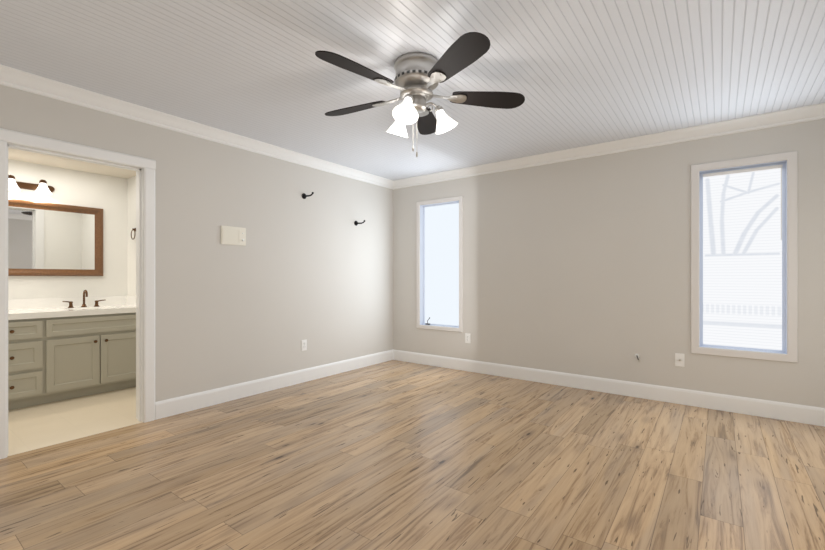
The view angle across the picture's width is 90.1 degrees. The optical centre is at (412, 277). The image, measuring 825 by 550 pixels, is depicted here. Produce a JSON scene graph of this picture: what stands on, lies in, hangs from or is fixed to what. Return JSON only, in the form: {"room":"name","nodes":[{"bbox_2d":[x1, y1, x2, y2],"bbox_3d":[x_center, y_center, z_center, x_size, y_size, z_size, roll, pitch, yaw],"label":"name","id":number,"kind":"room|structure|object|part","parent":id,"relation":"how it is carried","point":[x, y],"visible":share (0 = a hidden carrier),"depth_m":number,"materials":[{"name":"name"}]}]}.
{"room":"empty bedroom","nodes":[
{"label":"empty bedroom","id":0,"kind":"room"},
{"bbox_2d":[8,159,126,298],"bbox_3d":[-3.957,0.015,3.575,0.120,2.200,2.770,0,0,37],"label":"wall","id":1,"kind":"structure","parent":0,"point":[107,194],"depth_m":4.23,"materials":[{"name":"paint"}]},
{"bbox_2d":[8,175,54,194],"bbox_3d":[-3.645,-0.859,3.736,0.185,0.137,0.660,0,0,37],"label":"sconce","id":2,"kind":"object","parent":1,"relation":"attached to","point":[42,187],"visible":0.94,"depth_m":3.87,"materials":[{"name":"white glass"}]},
{"bbox_3d":[-3.627,-0.840,3.723,0.140,0.100,0.140,0,0,37],"label":"lamp shade","id":3,"kind":"part","parent":2,"relation":"part of","materials":[{"name":"white glass"}]},
{"bbox_3d":[-3.496,-0.840,3.899,0.140,0.100,0.140,0,0,37],"label":"lamp shade","id":4,"kind":"part","parent":2,"relation":"part of","materials":[{"name":"white glass"}]},
{"bbox_2d":[8,198,102,275],"bbox_3d":[-3.706,-0.365,3.781,0.034,0.710,1.440,0,0,37],"label":"mirror","id":5,"kind":"object","parent":1,"relation":"attached to","point":[48,239],"visible":0.93,"depth_m":4.04,"materials":[{"name":"brown wood"}]},
{"bbox_2d":[8,148,135,178],"bbox_3d":[-3.323,-1.135,3.103,1.700,0.100,2.770,0,0,37],"label":"ceiling","id":6,"kind":"structure","parent":0,"point":[35,158],"depth_m":3.94,"materials":[{"name":"paint"}]},
{"bbox_2d":[127,176,135,295],"bbox_3d":[-2.485,0.015,4.131,1.576,2.200,0.120,0,0,37],"label":"wall","id":7,"kind":"structure","parent":0,"point":[131,243],"depth_m":4.48,"materials":[{"name":"paint"}]},
{"bbox_2d":[131,228,135,239],"bbox_3d":[-2.953,-0.465,4.378,0.109,0.136,0.042,0,0,37],"label":"towel ring","id":8,"kind":"object","parent":7,"relation":"attached to","point":[134,229],"visible":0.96,"depth_m":4.37,"materials":[{"name":"brown metal"}]},
{"bbox_2d":[0,85,392,401],"bbox_3d":[-1.867,-0.083,3.534,0.120,2.395,5.440,0,0,37],"label":"wall","id":9,"kind":"structure","parent":0,"point":[315,269],"depth_m":3.85,"materials":[{"name":"paint"}]},
{"bbox_2d":[0,128,155,458],"bbox_3d":[-2.341,0.100,2.898,0.159,2.030,0.915,0,0,37],"label":"door frame","id":10,"kind":"structure","parent":9,"relation":"attached to","point":[144,168],"depth_m":3.16,"materials":[{"name":"white wood"}]},
{"bbox_2d":[0,64,395,189],"bbox_3d":[-1.787,-1.232,3.473,0.082,0.095,5.200,0,0,37],"label":"crown molding","id":11,"kind":"structure","parent":9,"relation":"attached to","point":[34,83],"depth_m":3.22,"materials":[{"name":"white wood"}]},
{"bbox_2d":[221,225,245,245],"bbox_3d":[-1.627,-0.373,3.736,0.022,0.164,0.230,0,0,37],"label":"switch plate","id":12,"kind":"object","parent":9,"relation":"attached to","point":[230,235],"visible":1,"depth_m":3.73,"materials":[{"name":"white plastic"}]},
{"bbox_3d":[-1.566,-0.370,3.808,0.011,0.083,0.021,0,0,37],"label":"knob","id":13,"kind":"part","parent":12,"relation":"part of","materials":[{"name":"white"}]},
{"bbox_2d":[155,349,394,419],"bbox_3d":[-1.148,1.048,4.385,0.015,0.135,2.895,0,0,37],"label":"baseboard","id":14,"kind":"structure","parent":9,"relation":"attached to","point":[173,406],"depth_m":3.95,"materials":[{"name":"white wood"}]},
{"bbox_2d":[301,339,306,350],"bbox_3d":[-1.152,0.725,4.384,0.010,0.115,0.070,0,0,37],"label":"electrical outlet","id":15,"kind":"object","parent":9,"relation":"attached to","point":[303,345],"visible":1,"depth_m":4.38,"materials":[{"name":"white plastic"}]},
{"bbox_2d":[302,192,313,198],"bbox_3d":[-1.094,-0.862,4.341,0.154,0.060,0.060,0,0,37],"label":"hook","id":16,"kind":"object","parent":9,"relation":"attached to","point":[304,195],"visible":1,"depth_m":4.36,"materials":[{"name":"black metal"}]},
{"bbox_2d":[0,360,824,549],"bbox_3d":[-0.657,1.165,2.631,6.540,0.100,5.440,0,0,37],"label":"floor","id":17,"kind":"structure","parent":0,"point":[395,455],"depth_m":2.35,"materials":[{"name":"brown wood"}]},
{"bbox_2d":[8,290,135,409],"bbox_3d":[-3.478,0.621,3.610,0.600,0.988,1.897,0,0,37],"label":"bathroom vanity","id":18,"kind":"object","parent":17,"relation":"on","point":[62,348],"visible":0.96,"depth_m":3.75,"materials":[{"name":"painted wood"},{"name":"quartz"},{"name":"oil bronze"}]},
{"bbox_2d":[62,290,105,307],"bbox_3d":[-3.287,0.215,4.136,0.119,0.176,0.352,0,0,37],"label":"faucet","id":19,"kind":"object","parent":18,"relation":"on","point":[85,291],"depth_m":4.15,"materials":[{"name":"brown metal"}]},
{"bbox_2d":[0,0,824,180],"bbox_3d":[0.025,-1.330,2.123,4.840,0.100,5.440,0,0,37],"label":"ceiling","id":20,"kind":"structure","parent":0,"point":[578,73],"depth_m":2.48,"materials":[{"name":"white wood"}]},
{"bbox_2d":[315,32,524,156],"bbox_3d":[-0.018,-0.993,2.467,1.284,0.574,1.284,0,0,37],"label":"fan","id":21,"kind":"object","parent":20,"relation":"hanging from","point":[419,76],"visible":1,"depth_m":2.37,"materials":[{"name":"black wood"}]},
{"bbox_3d":[-0.300,-1.094,2.167,0.180,0.040,0.466,0,0,37],"label":"blade","id":22,"kind":"part","parent":21,"relation":"part of","materials":[{"name":"black wood"}]},
{"bbox_3d":[-0.374,-1.094,2.674,0.466,0.040,0.180,0,0,37],"label":"blade","id":23,"kind":"part","parent":21,"relation":"part of","materials":[{"name":"black wood"}]},
{"bbox_3d":[-0.098,-0.946,2.616,0.136,0.146,0.147,0,0,37],"label":"lamp shade","id":24,"kind":"part","parent":21,"relation":"part of","materials":[{"name":"white glass"}]},
{"bbox_3d":[-0.040,-0.946,2.296,0.147,0.146,0.136,0,0,37],"label":"lamp shade","id":25,"kind":"part","parent":21,"relation":"part of","materials":[{"name":"white glass"}]},
{"bbox_3d":[-0.007,-1.025,2.369,0.058,0.063,0.115,0,0,37],"label":"arm","id":26,"kind":"part","parent":21,"relation":"part of"},
{"bbox_3d":[0.015,-0.858,2.470,0.082,0.304,0.068,0,0,37],"label":"chain","id":27,"kind":"part","parent":21,"relation":"part of","materials":[{"name":"silver metal"}]},
{"bbox_3d":[0.095,-1.094,2.910,0.285,0.040,0.439,0,0,37],"label":"blade","id":28,"kind":"part","parent":21,"relation":"part of","materials":[{"name":"black"}]},
{"bbox_3d":[0.131,-1.025,2.492,0.092,0.063,0.096,0,0,37],"label":"arm","id":29,"kind":"part","parent":21,"relation":"part of"},
{"bbox_3d":[0.208,-0.946,2.507,0.142,0.146,0.141,0,0,37],"label":"lamp shade","id":30,"kind":"part","parent":21,"relation":"part of","materials":[{"name":"white glass"}]},
{"bbox_3d":[0.217,-1.094,2.075,0.439,0.040,0.285,0,0,37],"label":"blade","id":31,"kind":"part","parent":21,"relation":"part of","materials":[{"name":"black wood"}]},
{"bbox_3d":[0.460,-1.094,2.537,0.376,0.040,0.376,0,0,37],"label":"blade","id":32,"kind":"part","parent":21,"relation":"part of","materials":[{"name":"black wood"}]},
{"bbox_2d":[393,119,824,407],"bbox_3d":[1.614,-0.083,4.256,4.840,2.395,0.120,0,0,37],"label":"wall","id":33,"kind":"structure","parent":0,"point":[580,266],"depth_m":3.99,"materials":[{"name":"paint"}]},
{"bbox_2d":[420,201,458,327],"bbox_3d":[0.363,-0.155,5.179,0.598,1.548,0.105,0,0,37],"label":"liner","id":34,"kind":"object","parent":33,"relation":"attached to","point":[421,264],"visible":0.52,"depth_m":5.34,"materials":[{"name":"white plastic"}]},
{"bbox_2d":[423,202,458,326],"bbox_3d":[0.383,-0.155,5.205,0.594,1.544,0.030,0,0,37],"label":"window","id":35,"kind":"structure","parent":34,"relation":"attached to","point":[441,264],"depth_m":5.22,"materials":[{"name":"clear glass"}]},
{"bbox_3d":[0.383,-0.155,5.205,0.586,1.536,0.030,0,0,37],"label":"window sash","id":36,"kind":"part","parent":35,"relation":"part of","materials":[{"name":"glass"}]},
{"bbox_2d":[417,196,462,331],"bbox_3d":[0.327,-0.155,5.130,0.680,1.630,0.017,0,0,37],"label":"window frame","id":37,"kind":"structure","parent":33,"relation":"in","point":[460,200],"depth_m":5.02,"materials":[{"name":"white wood"}]},
{"bbox_2d":[465,333,469,342],"bbox_3d":[0.655,0.726,4.889,0.070,0.115,0.010,0,0,37],"label":"electrical outlet","id":38,"kind":"object","parent":33,"relation":"attached to","point":[467,337],"visible":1,"depth_m":4.89,"materials":[{"name":"white plastic"}]},
{"bbox_2d":[392,103,824,188],"bbox_3d":[1.550,-1.232,4.178,4.410,0.095,0.082,0,0,37],"label":"crown molding","id":39,"kind":"structure","parent":33,"relation":"attached to","point":[817,111],"depth_m":3.78,"materials":[{"name":"white wood"}]},
{"bbox_2d":[395,350,824,425],"bbox_3d":[1.558,1.048,4.214,4.560,0.135,0.015,0,0,37],"label":"baseboard","id":40,"kind":"structure","parent":33,"relation":"attached to","point":[812,415],"depth_m":3.80,"materials":[{"name":"white wood"}]},
{"bbox_2d":[675,353,684,366],"bbox_3d":[2.345,0.730,3.617,0.070,0.115,0.030,0,0,37],"label":"outlet","id":41,"kind":"object","parent":33,"relation":"attached to","point":[679,360],"visible":1,"depth_m":3.62,"materials":[{"name":"white plastic"}]},
{"bbox_2d":[699,160,786,353],"bbox_3d":[2.724,-0.155,3.419,0.572,1.522,0.105,0,0,37],"label":"window frame","id":42,"kind":"structure","parent":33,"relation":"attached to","point":[786,250],"depth_m":3.37,"materials":[{"name":"white plastic"}]},
{"bbox_2d":[703,164,782,176],"bbox_3d":[2.725,-0.877,3.420,0.516,0.025,0.026,0,0,37],"label":"blind headrail","id":43,"kind":"object","parent":42,"relation":"attached to","point":[743,170],"visible":0.93,"depth_m":3.40,"materials":[{"name":"white plastic"}]},
{"bbox_2d":[781,166,781,239],"bbox_3d":[2.915,-0.585,3.256,0.005,0.590,0.006,0,0,37],"label":"blind wand","id":44,"kind":"object","parent":43,"relation":"hanging from","point":[781,202],"visible":1,"depth_m":3.25,"materials":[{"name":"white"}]},
{"bbox_2d":[691,151,797,362],"bbox_3d":[2.718,-0.155,3.410,0.680,1.630,0.117,0,0,37],"label":"window","id":45,"kind":"structure","parent":33,"relation":"in","point":[742,273],"depth_m":3.39,"materials":[{"name":"white glass"}]},
{"bbox_3d":[2.744,-0.155,3.445,0.560,1.510,0.030,0,0,37],"label":"window sash","id":46,"kind":"part","parent":45,"relation":"part of","materials":[{"name":"glass"}]}
]}

